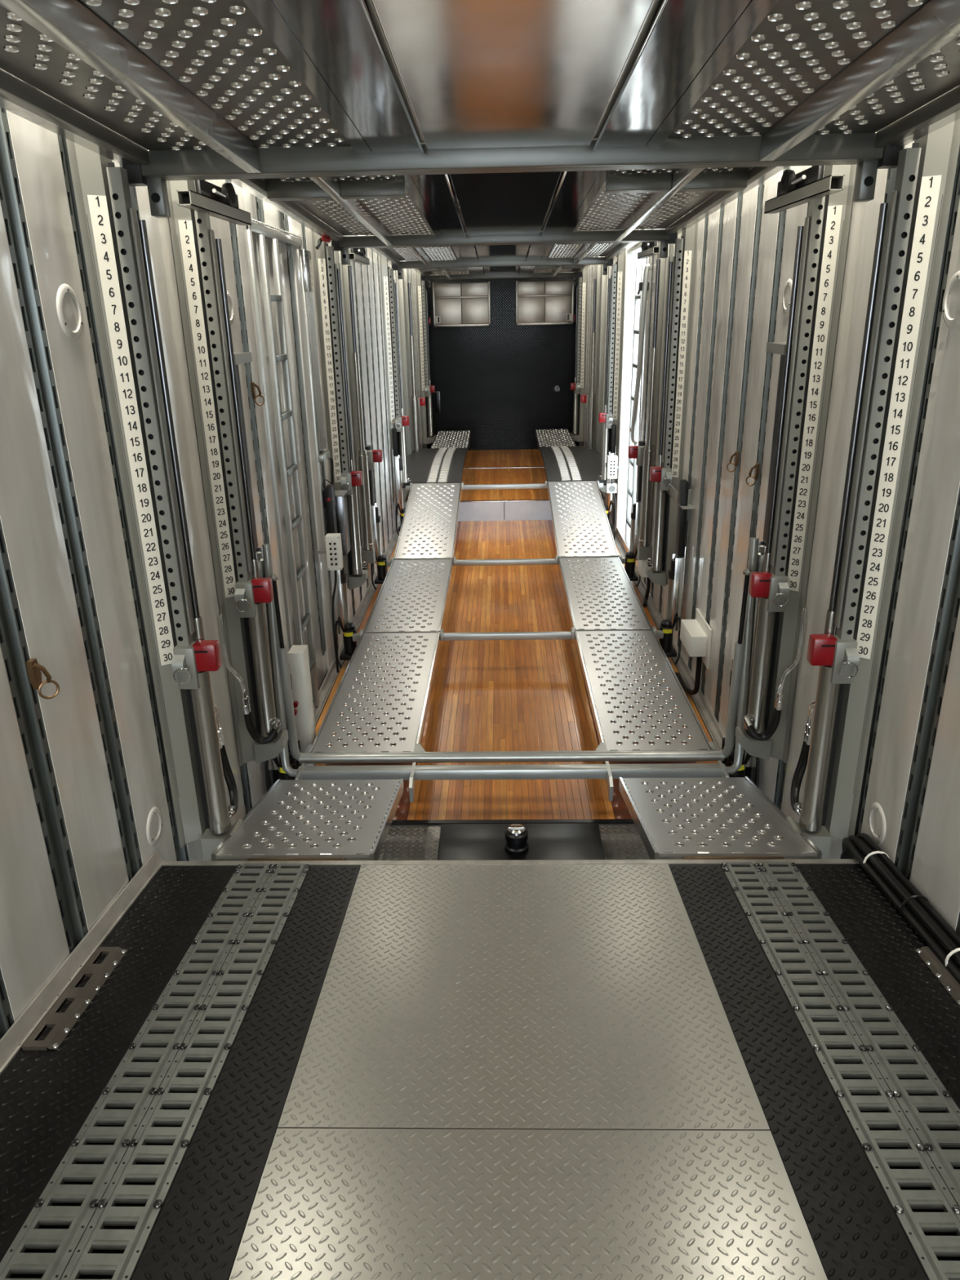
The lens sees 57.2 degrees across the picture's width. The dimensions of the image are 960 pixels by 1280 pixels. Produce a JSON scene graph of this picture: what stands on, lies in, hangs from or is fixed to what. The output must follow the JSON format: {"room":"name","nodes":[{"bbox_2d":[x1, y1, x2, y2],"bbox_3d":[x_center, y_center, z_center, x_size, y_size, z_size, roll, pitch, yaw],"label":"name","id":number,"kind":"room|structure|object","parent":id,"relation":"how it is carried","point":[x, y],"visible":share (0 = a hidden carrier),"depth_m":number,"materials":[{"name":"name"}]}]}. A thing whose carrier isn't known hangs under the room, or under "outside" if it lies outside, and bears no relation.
{"room":"cargo space","nodes":[
{"label":"cargo space","id":0,"kind":"room"},
{"bbox_2d":[0,106,426,1039],"bbox_3d":[-1.160,-0.612,4.418,0.121,3.880,20.650,-1,21,1],"label":"wall","id":1,"kind":"structure","parent":0,"point":[86,797],"depth_m":2.54,"materials":[{"name":"grey metal"}]},
{"bbox_2d":[26,658,59,698],"bbox_3d":[-1.135,0.102,2.294,0.051,0.114,0.044,-1,21,1],"label":"ring","id":2,"kind":"object","parent":1,"relation":"attached to","point":[34,669],"visible":1,"depth_m":2.28,"materials":[{"name":"gold metal"}]},
{"bbox_2d":[65,137,244,861],"bbox_3d":[-1.036,-0.467,3.058,0.212,2.680,0.437,-1,21,1],"label":"lift post","id":3,"kind":"object","parent":1,"relation":"attached to","point":[197,762],"visible":1,"depth_m":2.90,"materials":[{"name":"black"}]},
{"bbox_2d":[0,0,959,217],"bbox_3d":[0.041,-0.757,0.681,2.330,0.361,4.310,-1,21,1],"label":"deck","id":4,"kind":"object","parent":3,"relation":"attached to","point":[162,91],"visible":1,"depth_m":1.96,"materials":[{"name":"metal"}]},
{"bbox_2d":[271,0,421,152],"bbox_3d":[-0.292,-0.799,0.644,0.146,0.169,4.181,-1,21,1],"label":"tray","id":5,"kind":"object","parent":4,"relation":"on","point":[344,44],"depth_m":1.82,"materials":[{"name":"silver metal"}]},
{"bbox_2d":[596,0,751,147],"bbox_3d":[0.370,-0.805,0.626,0.146,0.169,4.181,-1,21,1],"label":"tray","id":6,"kind":"object","parent":4,"relation":"on","point":[678,42],"depth_m":1.84,"materials":[{"name":"silver metal"}]},
{"bbox_2d":[165,180,288,766],"bbox_3d":[-1.023,-0.682,3.631,0.212,2.680,0.201,-1,21,1],"label":"lift post","id":7,"kind":"object","parent":1,"relation":"attached to","point":[242,598],"visible":0.99,"depth_m":3.65,"materials":[{"name":"black metal"}]},
{"bbox_2d":[176,179,251,225],"bbox_3d":[-1.042,-1.740,3.462,0.080,0.137,0.820,-1,21,1],"label":"stop arm","id":8,"kind":"object","parent":7,"relation":"attached to","point":[222,203],"visible":0.94,"depth_m":3.44,"materials":[{"name":"black metal"}]},
{"bbox_2d":[228,142,788,264],"bbox_3d":[0.130,-2.233,4.634,2.330,0.310,2.930,-1,21,1],"label":"deck","id":9,"kind":"object","parent":7,"relation":"attached to","point":[616,206],"visible":0.76,"depth_m":4.64,"materials":[{"name":"metal"}]},
{"bbox_2d":[315,236,331,249],"bbox_3d":[-1.009,-2.570,5.696,0.105,0.084,0.085,-1,21,1],"label":"clamp","id":10,"kind":"object","parent":9,"relation":"attached to","point":[326,239],"visible":0.96,"depth_m":5.67,"materials":[{"name":"red"}]},
{"bbox_2d":[400,173,466,237],"bbox_3d":[-0.222,-2.277,4.596,0.200,0.137,2.801,-1,21,1],"label":"tray","id":11,"kind":"object","parent":9,"relation":"on","point":[436,197],"depth_m":4.47,"materials":[{"name":"silver metal"}]},
{"bbox_2d":[541,170,611,235],"bbox_3d":[0.478,-2.284,4.577,0.200,0.137,2.801,-1,21,1],"label":"tray","id":12,"kind":"object","parent":9,"relation":"on","point":[573,193],"depth_m":4.47,"materials":[{"name":"silver metal"}]},
{"bbox_2d":[250,382,264,405],"bbox_3d":[-1.095,-1.213,4.343,0.051,0.114,0.044,-1,21,1],"label":"ring","id":13,"kind":"object","parent":1,"relation":"attached to","point":[253,385],"visible":1,"depth_m":4.33,"materials":[{"name":"gold metal"}]},
{"bbox_2d":[246,195,336,700],"bbox_3d":[-1.110,-1.094,5.248,0.068,3.155,1.215,-1,21,1],"label":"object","id":14,"kind":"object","parent":1,"relation":"in","point":[285,240],"depth_m":5.17,"materials":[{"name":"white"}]},
{"bbox_2d":[257,235,319,706],"bbox_3d":[-1.079,-0.815,5.066,0.034,2.740,0.324,-1,21,1],"label":"ladder","id":15,"kind":"object","parent":14,"relation":"attached to","point":[300,624],"visible":0.9,"depth_m":4.95,"materials":[{"name":"silver metal"}]},
{"bbox_2d":[315,533,343,672],"bbox_3d":[-0.980,-0.221,5.857,0.171,0.980,0.101,-1,21,1],"label":"control box","id":16,"kind":"object","parent":14,"relation":"attached to","point":[333,550],"visible":1,"depth_m":5.71,"materials":[{"name":"white"}]},
{"bbox_2d":[287,644,315,765],"bbox_3d":[-0.993,0.366,4.657,0.196,0.675,0.145,-1,21,1],"label":"box","id":17,"kind":"object","parent":1,"relation":"attached to","point":[298,655],"visible":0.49,"depth_m":4.59,"materials":[{"name":"white plastic"}]},
{"bbox_2d":[300,248,333,484],"bbox_3d":[-1.052,-1.700,5.771,0.060,1.561,0.274,-1,21,1],"label":"bundle","id":18,"kind":"object","parent":1,"relation":"hanging from","point":[306,261],"visible":0.93,"depth_m":5.66,"materials":[{"name":"metal"}]},
{"bbox_2d":[317,450,329,462],"bbox_3d":[-1.050,-1.234,5.918,0.046,0.045,0.220,-1,21,1],"label":"ring","id":19,"kind":"object","parent":18,"relation":"on","point":[325,455],"depth_m":5.86,"materials":[{"name":"silver metal"}]},
{"bbox_2d":[245,520,400,846],"bbox_3d":[-1.010,-0.073,6.969,0.058,0.050,7.850,-1,21,1],"label":"baseboard","id":20,"kind":"structure","parent":1,"relation":"attached to","point":[324,691],"depth_m":7.02,"materials":[{"name":"grey metal"}]},
{"bbox_2d":[322,479,335,507],"bbox_3d":[-1.030,-1.004,6.015,0.076,0.186,0.184,-1,21,1],"label":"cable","id":21,"kind":"object","parent":1,"relation":"attached to","point":[323,490],"visible":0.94,"depth_m":5.97,"materials":[{"name":"black rubber"}]},
{"bbox_2d":[311,231,368,590],"bbox_3d":[-0.963,-1.687,6.301,0.212,2.680,0.434,-1,21,1],"label":"lift post","id":22,"kind":"object","parent":1,"relation":"attached to","point":[327,276],"visible":0.94,"depth_m":6.14,"materials":[{"name":"black"}]},
{"bbox_2d":[334,489,350,555],"bbox_3d":[-1.000,-0.831,6.250,0.120,0.435,0.170,-1,21,1],"label":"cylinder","id":23,"kind":"object","parent":1,"relation":"attached to","point":[341,506],"visible":0.48,"depth_m":6.18,"materials":[{"name":"grey metal"}]},
{"bbox_2d":[326,241,382,563],"bbox_3d":[-0.948,-1.905,6.935,0.212,2.680,0.740,-1,21,1],"label":"lift post","id":24,"kind":"object","parent":1,"relation":"attached to","point":[365,460],"visible":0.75,"depth_m":7.05,"materials":[{"name":"black metal"}]},
{"bbox_2d":[348,248,369,265],"bbox_3d":[-0.963,-3.053,6.952,0.080,0.137,0.820,-1,21,1],"label":"stop arm","id":25,"kind":"object","parent":24,"relation":"attached to","point":[357,255],"visible":0.86,"depth_m":6.94,"materials":[{"name":"black metal"}]},
{"bbox_2d":[379,256,410,497],"bbox_3d":[-0.890,-2.915,9.564,0.212,2.680,0.434,-1,21,1],"label":"lift post","id":26,"kind":"object","parent":1,"relation":"attached to","point":[388,286],"visible":0.88,"depth_m":9.40,"materials":[{"name":"black"}]},
{"bbox_2d":[359,230,638,279],"bbox_3d":[0.205,-3.505,7.985,2.330,0.310,2.920,-1,21,1],"label":"deck","id":27,"kind":"object","parent":26,"relation":"attached to","point":[604,254],"visible":0.43,"depth_m":8.74,"materials":[{"name":"metal"}]},
{"bbox_2d":[451,245,478,262],"bbox_3d":[-0.147,-3.549,7.947,0.200,0.137,2.791,-1,21,1],"label":"tray","id":28,"kind":"object","parent":27,"relation":"on","point":[461,253],"depth_m":8.44,"materials":[{"name":"silver metal"}]},
{"bbox_2d":[525,244,553,261],"bbox_3d":[0.553,-3.556,7.928,0.200,0.137,2.791,-1,21,1],"label":"tray","id":29,"kind":"object","parent":27,"relation":"on","point":[534,252],"depth_m":8.46,"materials":[{"name":"silver metal"}]},
{"bbox_2d":[405,480,603,490],"bbox_3d":[0.269,-1.712,9.772,2.200,0.080,0.080,-1,21,1],"label":"bar","id":30,"kind":"object","parent":26,"relation":"attached to","point":[537,486],"visible":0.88,"depth_m":9.77,"materials":[{"name":"silver metal"}]},
{"bbox_2d":[403,447,467,486],"bbox_3d":[-0.548,-2.200,10.935,0.715,0.124,2.411,-1,21,1],"label":"deck","id":31,"kind":"object","parent":30,"relation":"on","point":[427,465],"visible":0.92,"depth_m":10.50,"materials":[{"name":"grey"}]},
{"bbox_2d":[431,430,471,449],"bbox_3d":[-0.408,-2.898,12.828,0.510,0.104,1.572,-1,21,1],"label":"flap","id":32,"kind":"object","parent":31,"relation":"attached to","point":[460,438],"visible":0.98,"depth_m":12.79,"materials":[{"name":"grey metal"}]},
{"bbox_2d":[538,445,605,483],"bbox_3d":[1.136,-2.216,10.891,0.715,0.124,2.411,-1,21,1],"label":"deck","id":33,"kind":"object","parent":30,"relation":"on","point":[561,463],"visible":0.92,"depth_m":10.46,"materials":[{"name":"grey"}]},
{"bbox_2d":[534,428,576,451],"bbox_3d":[1.081,-2.913,12.790,0.510,0.104,1.572,-1,21,1],"label":"flap","id":34,"kind":"object","parent":33,"relation":"attached to","point":[561,437],"visible":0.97,"depth_m":12.75,"materials":[{"name":"grey metal"}]},
{"bbox_2d":[398,268,425,458],"bbox_3d":[-0.851,-3.531,11.258,0.212,2.680,0.740,-1,21,1],"label":"lift post","id":35,"kind":"object","parent":1,"relation":"attached to","point":[412,404],"visible":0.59,"depth_m":11.19,"materials":[{"name":"black"}]},
{"bbox_2d":[404,447,426,502],"bbox_3d":[-0.889,-2.396,12.477,0.058,0.050,4.100,-1,21,1],"label":"baseboard","id":36,"kind":"structure","parent":1,"relation":"attached to","point":[405,495],"depth_m":10.84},
{"bbox_2d":[415,271,435,444],"bbox_3d":[-0.806,-4.311,13.272,0.212,2.680,0.160,-1,21,1],"label":"lift post","id":37,"kind":"object","parent":1,"relation":"attached to","point":[426,388],"visible":1,"depth_m":13.31,"materials":[{"name":"black"}]},
{"bbox_2d":[413,258,591,288],"bbox_3d":[0.291,-4.960,11.854,2.330,0.309,2.890,-1,21,1],"label":"deck","id":38,"kind":"object","parent":37,"relation":"attached to","point":[548,271],"visible":0.44,"depth_m":12.78,"materials":[{"name":"metal"}]},
{"bbox_2d":[467,266,484,275],"bbox_3d":[-0.060,-5.005,11.816,0.200,0.136,2.761,-1,21,1],"label":"tray","id":39,"kind":"object","parent":38,"relation":"on","point":[472,271],"depth_m":12.40,"materials":[{"name":"silver metal"}]},
{"bbox_2d":[518,266,535,275],"bbox_3d":[0.640,-5.011,11.798,0.200,0.136,2.761,-1,21,1],"label":"tray","id":40,"kind":"object","parent":38,"relation":"on","point":[522,270],"depth_m":12.41,"materials":[{"name":"silver metal"}]},
{"bbox_2d":[0,850,959,1279],"bbox_3d":[0.052,1.432,0.313,2.492,0.806,5.580,-1,21,1],"label":"deck","id":41,"kind":"object","parent":1,"relation":"attached to","point":[547,1069],"visible":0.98,"depth_m":2.02,"materials":[{"name":"grey metal"}]},
{"bbox_2d":[211,778,403,861],"bbox_3d":[-0.654,0.733,3.583,0.580,0.277,0.961,-1,21,1],"label":"flap","id":42,"kind":"object","parent":41,"relation":"attached to","point":[378,812],"visible":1,"depth_m":3.46,"materials":[{"name":"grey metal"}]},
{"bbox_2d":[618,776,822,859],"bbox_3d":[0.915,0.718,3.542,0.580,0.277,0.961,-1,21,1],"label":"flap","id":43,"kind":"object","parent":41,"relation":"attached to","point":[655,827],"visible":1,"depth_m":3.43,"materials":[{"name":"grey metal"}]},
{"bbox_2d":[840,832,959,983],"bbox_3d":[1.276,1.196,1.274,0.094,0.680,4.002,-1,21,1],"label":"cable bundle","id":44,"kind":"object","parent":41,"relation":"attached to","point":[916,908],"visible":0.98,"depth_m":2.66,"materials":[{"name":"black rubber"}]},
{"bbox_2d":[463,466,544,468],"bbox_3d":[0.339,-2.499,12.753,2.500,0.004,0.040,-1,21,1],"label":"trim","id":45,"kind":"structure","parent":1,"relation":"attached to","point":[538,466],"depth_m":12.74,"materials":[{"name":"metal"}]},
{"bbox_2d":[404,498,604,521],"bbox_3d":[0.291,-1.557,10.583,2.500,0.238,0.046,-1,21,1],"label":"trim","id":46,"kind":"structure","parent":1,"relation":"attached to","point":[522,509],"depth_m":10.56,"materials":[{"name":"metal"}]},
{"bbox_2d":[421,273,582,450],"bbox_3d":[0.350,-4.473,13.900,2.720,3.380,0.083,-1,21,1],"label":"wall","id":47,"kind":"structure","parent":0,"point":[497,381],"depth_m":13.96,"materials":[{"name":"black"}]},
{"bbox_2d":[428,315,431,325],"bbox_3d":[-0.778,-4.935,13.608,0.050,0.150,0.190,-1,21,1],"label":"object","id":48,"kind":"object","parent":47,"relation":"attached to","point":[429,316],"visible":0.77,"depth_m":13.53,"materials":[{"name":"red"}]},
{"bbox_2d":[434,391,440,413],"bbox_3d":[-0.681,-3.814,14.118,0.085,0.330,0.019,-1,21,1],"label":"latch plate","id":49,"kind":"object","parent":47,"relation":"attached to","point":[437,393],"visible":0.87,"depth_m":14.11,"materials":[{"name":"grey metal"}]},
{"bbox_2d":[431,281,490,326],"bbox_3d":[-0.278,-5.138,13.482,0.870,0.630,0.258,-1,21,1],"label":"upper cabinet","id":50,"kind":"object","parent":47,"relation":"attached to","point":[460,304],"visible":1,"depth_m":13.37,"materials":[{"name":"white metal"}]},
{"bbox_2d":[515,280,573,325],"bbox_3d":[0.984,-5.150,13.450,0.875,0.630,0.258,-1,21,1],"label":"upper cabinet","id":51,"kind":"object","parent":47,"relation":"attached to","point":[540,302],"visible":0.99,"depth_m":13.33,"materials":[{"name":"beige metal"}]},
{"bbox_2d":[554,385,560,392],"bbox_3d":[1.231,-3.989,14.003,0.110,0.110,0.031,-1,21,1],"label":"dial","id":52,"kind":"object","parent":47,"relation":"attached to","point":[557,388],"visible":1,"depth_m":14.00,"materials":[{"name":"grey metal"}]},
{"bbox_2d":[405,448,603,501],"bbox_3d":[0.333,-2.356,12.465,2.620,0.060,4.100,-1,21,1],"label":"floor","id":53,"kind":"structure","parent":0,"point":[479,459],"depth_m":12.24,"materials":[{"name":"brown wood"}]},
{"bbox_2d":[267,520,756,860],"bbox_3d":[0.208,0.053,6.775,2.620,0.106,8.250,-1,21,1],"label":"floor","id":54,"kind":"structure","parent":0,"point":[485,695],"depth_m":5.67,"materials":[{"name":"brown"}]},
{"bbox_2d":[227,351,297,813],"bbox_3d":[-1.023,-0.234,4.136,0.176,2.315,0.277,-1,21,1],"label":"lift actuator","id":55,"kind":"object","parent":54,"relation":"on","point":[275,763],"visible":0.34,"depth_m":4.09,"materials":[{"name":"metal"}]},
{"bbox_2d":[262,537,759,801],"bbox_3d":[0.140,0.141,4.162,2.276,1.202,0.385,-1,21,1],"label":"frame","id":56,"kind":"object","parent":55,"relation":"attached to","point":[741,659],"visible":0.95,"depth_m":4.30,"materials":[{"name":"silver metal"}]},
{"bbox_2d":[268,573,302,782],"bbox_3d":[-1.008,0.251,4.372,0.152,1.271,0.301,-4,21,-7],"label":"gas strut","id":57,"kind":"object","parent":54,"relation":"on","point":[274,577],"visible":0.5,"depth_m":4.13,"materials":[{"name":"black"}]},
{"bbox_2d":[324,484,356,668],"bbox_3d":[-0.961,-0.432,6.139,0.153,1.275,0.227,-1,21,1],"label":"lift actuator","id":58,"kind":"object","parent":54,"relation":"on","point":[343,625],"visible":0.72,"depth_m":6.20,"materials":[{"name":"metal"}]},
{"bbox_2d":[352,626,663,641],"bbox_3d":[0.193,-0.035,6.224,2.200,0.080,0.080,-1,21,1],"label":"bar","id":59,"kind":"object","parent":58,"relation":"attached to","point":[660,633],"visible":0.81,"depth_m":6.23,"materials":[{"name":"silver metal"}]},
{"bbox_2d":[310,631,439,752],"bbox_3d":[-0.577,0.286,5.367,0.550,0.090,1.851,-1,21,1],"label":"plate","id":60,"kind":"object","parent":59,"relation":"on","point":[424,646],"visible":1,"depth_m":5.15,"materials":[{"name":"grey metal"}]},
{"bbox_2d":[363,559,453,633],"bbox_3d":[-0.537,-0.372,7.142,0.550,0.070,1.875,-1,21,1],"label":"plate","id":61,"kind":"object","parent":59,"relation":"on","point":[428,589],"visible":1,"depth_m":6.96,"materials":[{"name":"grey metal"}]},
{"bbox_2d":[557,556,652,631],"bbox_3d":[0.962,-0.386,7.103,0.550,0.070,1.875,-1,21,1],"label":"plate","id":62,"kind":"object","parent":59,"relation":"on","point":[577,588],"visible":1,"depth_m":6.91,"materials":[{"name":"grey metal"}]},
{"bbox_2d":[574,630,712,750],"bbox_3d":[0.922,0.271,5.328,0.550,0.090,1.851,-1,21,1],"label":"plate","id":63,"kind":"object","parent":59,"relation":"on","point":[586,642],"visible":0.99,"depth_m":5.12,"materials":[{"name":"grey metal"}]},
{"bbox_2d":[364,444,387,590],"bbox_3d":[-0.921,-1.087,7.879,0.153,1.275,0.227,-1,21,1],"label":"lift actuator","id":64,"kind":"object","parent":54,"relation":"on","point":[380,559],"visible":0.65,"depth_m":7.95,"materials":[{"name":"metal"}]},
{"bbox_2d":[386,554,625,566],"bbox_3d":[0.232,-0.716,8.005,2.200,0.080,0.080,-1,21,1],"label":"bar","id":65,"kind":"object","parent":64,"relation":"attached to","point":[532,561],"visible":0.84,"depth_m":8.01,"materials":[{"name":"silver metal"}]},
{"bbox_2d":[393,482,461,559],"bbox_3d":[-0.499,-1.220,8.913,0.550,0.378,1.970,-1,21,1],"label":"plate","id":66,"kind":"object","parent":65,"relation":"on","point":[437,497],"visible":1,"depth_m":8.76,"materials":[{"name":"grey metal"}]},
{"bbox_2d":[546,480,618,558],"bbox_3d":[1.000,-1.234,8.874,0.550,0.378,1.970,-1,21,1],"label":"plate","id":67,"kind":"object","parent":65,"relation":"on","point":[557,491],"visible":1,"depth_m":8.72,"materials":[{"name":"grey metal"}]},
{"bbox_2d":[391,427,405,535],"bbox_3d":[-0.878,-1.752,9.787,0.153,1.175,0.227,-1,21,1],"label":"lift actuator","id":68,"kind":"object","parent":54,"relation":"on","point":[400,508],"visible":0.85,"depth_m":9.78,"materials":[{"name":"metal"}]},
{"bbox_2d":[436,822,604,860],"bbox_3d":[0.183,0.955,3.951,0.750,0.206,0.530,-1,21,1],"label":"hitch recess","id":69,"kind":"object","parent":54,"relation":"on","point":[457,842],"visible":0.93,"depth_m":4.03,"materials":[{"name":"black metal"}]},
{"bbox_2d":[599,424,616,532],"bbox_3d":[1.414,-1.774,9.727,0.153,1.174,0.227,-1,21,1],"label":"lift actuator","id":70,"kind":"object","parent":54,"relation":"on","point":[609,498],"visible":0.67,"depth_m":9.76,"materials":[{"name":"metal"}]},
{"bbox_2d":[624,440,645,586],"bbox_3d":[1.371,-1.110,7.819,0.153,1.274,0.227,-1,21,1],"label":"lift actuator","id":71,"kind":"object","parent":54,"relation":"on","point":[631,556],"visible":0.69,"depth_m":7.88,"materials":[{"name":"metal"}]},
{"bbox_2d":[658,479,688,665],"bbox_3d":[1.332,-0.455,6.079,0.153,1.274,0.227,-1,21,1],"label":"lift actuator","id":72,"kind":"object","parent":54,"relation":"on","point":[672,623],"visible":0.93,"depth_m":6.11,"materials":[{"name":"metal"}]},
{"bbox_2d":[721,568,752,778],"bbox_3d":[1.300,0.228,4.312,0.152,1.271,0.301,3,21,10],"label":"gas strut","id":73,"kind":"object","parent":54,"relation":"on","point":[747,571],"visible":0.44,"depth_m":4.08,"materials":[{"name":"black"}]},
{"bbox_2d":[726,342,792,800],"bbox_3d":[1.293,-0.257,4.076,0.176,2.314,0.277,-1,21,1],"label":"lift actuator","id":74,"kind":"object","parent":54,"relation":"on","point":[777,348],"visible":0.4,"depth_m":4.02,"materials":[{"name":"metal"}]},
{"bbox_2d":[606,455,622,540],"bbox_3d":[1.427,-1.468,9.395,0.161,0.985,0.101,-1,21,1],"label":"control box","id":75,"kind":"object","parent":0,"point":[612,460],"visible":0.99,"depth_m":9.24,"materials":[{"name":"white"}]},
{"bbox_2d":[606,483,617,493],"bbox_3d":[1.397,-1.611,9.351,0.105,0.095,0.066,-1,21,1],"label":"wall socket","id":76,"kind":"object","parent":75,"relation":"attached to","point":[611,488],"visible":1,"depth_m":9.32,"materials":[{"name":"white plastic"}]},
{"bbox_2d":[579,132,959,935],"bbox_3d":[1.438,-0.638,4.350,0.121,3.880,20.650,-1,21,1],"label":"wall","id":77,"kind":"structure","parent":0,"point":[909,802],"depth_m":3.41,"materials":[{"name":"grey metal"}]},
{"bbox_2d":[570,267,587,441],"bbox_3d":[1.474,-4.333,13.213,0.212,2.680,0.160,-1,21,1],"label":"lift post","id":78,"kind":"object","parent":77,"relation":"attached to","point":[578,388],"visible":1,"depth_m":13.25,"materials":[{"name":"black"}]},
{"bbox_2d":[578,445,604,499],"bbox_3d":[1.552,-2.420,12.413,0.058,0.050,4.100,-1,21,1],"label":"baseboard","id":79,"kind":"structure","parent":77,"relation":"attached to","point":[601,491],"depth_m":10.78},
{"bbox_2d":[580,264,606,455],"bbox_3d":[1.429,-3.554,11.198,0.212,2.680,0.740,-1,21,1],"label":"lift post","id":80,"kind":"object","parent":77,"relation":"attached to","point":[593,402],"visible":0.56,"depth_m":11.13,"materials":[{"name":"black"}]},
{"bbox_2d":[598,251,625,493],"bbox_3d":[1.391,-2.938,9.504,0.212,2.680,0.434,-1,21,1],"label":"lift post","id":81,"kind":"object","parent":77,"relation":"attached to","point":[611,415],"visible":0.89,"depth_m":9.34,"materials":[{"name":"black"}]},
{"bbox_2d":[615,241,648,551],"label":"door","id":82,"kind":"structure","parent":77,"relation":"in","point":[632,260],"depth_m":9.13,"materials":[{"name":"metal"}]},
{"bbox_2d":[625,263,645,548],"bbox_3d":[1.496,-2.179,8.546,0.034,2.690,0.394,-1,21,1],"label":"ladder","id":83,"kind":"object","parent":82,"relation":"attached to","point":[630,493],"visible":0.71,"depth_m":8.55,"materials":[{"name":"silver metal"}]},
{"bbox_2d":[631,263,651,445],"bbox_3d":[1.422,-2.480,7.787,0.088,1.544,0.388,-1,21,1],"label":"grab rail","id":84,"kind":"object","parent":77,"relation":"attached to","point":[643,286],"visible":1,"depth_m":7.64,"materials":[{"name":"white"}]},
{"bbox_2d":[637,560,651,606],"bbox_3d":[1.411,-0.536,7.486,0.110,0.456,0.254,-1,21,1],"label":"junction box","id":85,"kind":"object","parent":77,"relation":"attached to","point":[642,564],"visible":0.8,"depth_m":7.45,"materials":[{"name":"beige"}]},
{"bbox_2d":[627,228,682,559],"bbox_3d":[1.332,-1.927,6.875,0.212,2.680,0.740,-1,21,1],"label":"lift post","id":86,"kind":"object","parent":77,"relation":"attached to","point":[645,455],"visible":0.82,"depth_m":6.97,"materials":[{"name":"black"}]},
{"bbox_2d":[637,241,659,258],"bbox_3d":[1.326,-3.076,6.892,0.080,0.137,0.820,-1,21,1],"label":"stop arm","id":87,"kind":"object","parent":86,"relation":"attached to","point":[649,249],"visible":0.81,"depth_m":6.85,"materials":[{"name":"black"}]},
{"bbox_2d":[645,222,697,586],"bbox_3d":[1.318,-1.710,6.242,0.212,2.680,0.434,-1,21,1],"label":"lift post","id":88,"kind":"object","parent":77,"relation":"attached to","point":[682,267],"visible":1,"depth_m":6.11,"materials":[{"name":"black"}]},
{"bbox_2d":[666,483,694,523],"bbox_3d":[1.388,-0.969,6.145,0.082,0.240,0.640,-1,21,1],"label":"bracket","id":89,"kind":"object","parent":77,"relation":"attached to","point":[673,492],"visible":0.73,"depth_m":5.99,"materials":[{"name":"grey metal"}]},
{"bbox_2d":[677,502,694,509],"bbox_3d":[1.385,-0.905,5.934,0.077,0.008,0.200,-1,21,1],"label":"shelf","id":90,"kind":"object","parent":89,"relation":"attached to","point":[689,506],"depth_m":5.89,"materials":[{"name":"grey metal"}]},
{"bbox_2d":[675,608,711,694],"bbox_3d":[1.372,0.096,5.713,0.112,0.530,0.520,-1,21,1],"label":"junction box","id":91,"kind":"object","parent":77,"relation":"attached to","point":[695,635],"visible":0.94,"depth_m":5.56,"materials":[{"name":"white plastic"}]},
{"bbox_2d":[608,516,778,844],"bbox_3d":[1.431,-0.097,6.905,0.058,0.050,7.850,-1,21,1],"label":"baseboard","id":92,"kind":"structure","parent":77,"relation":"attached to","point":[713,728],"depth_m":6.00,"materials":[{"name":"grey metal"}]},
{"bbox_2d":[726,450,739,471],"bbox_3d":[1.373,-0.969,4.786,0.051,0.114,0.044,-1,21,1],"label":"ring","id":93,"kind":"object","parent":77,"relation":"attached to","point":[735,454],"visible":1,"depth_m":4.77,"materials":[{"name":"gold metal"}]},
{"bbox_2d":[746,462,759,485],"bbox_3d":[1.364,-0.828,4.411,0.051,0.114,0.044,-1,21,1],"label":"ring","id":94,"kind":"object","parent":77,"relation":"attached to","point":[756,466],"visible":1,"depth_m":4.40,"materials":[{"name":"gold metal"}]},
{"bbox_2d":[735,164,856,763],"bbox_3d":[1.258,-0.705,3.572,0.212,2.680,0.201,-1,21,1],"label":"lift post","id":95,"kind":"object","parent":77,"relation":"attached to","point":[781,593],"visible":0.99,"depth_m":3.58,"materials":[{"name":"black"}]},
{"bbox_2d":[764,164,844,213],"bbox_3d":[1.247,-1.762,3.402,0.080,0.137,0.820,-1,21,1],"label":"stop arm","id":96,"kind":"object","parent":95,"relation":"attached to","point":[793,189],"visible":0.94,"depth_m":3.38,"materials":[{"name":"black metal"}]},
{"bbox_2d":[786,118,959,858],"bbox_3d":[1.245,-0.489,2.998,0.212,2.680,0.437,-1,21,1],"label":"lift post","id":97,"kind":"object","parent":77,"relation":"attached to","point":[834,748],"visible":1,"depth_m":2.83,"materials":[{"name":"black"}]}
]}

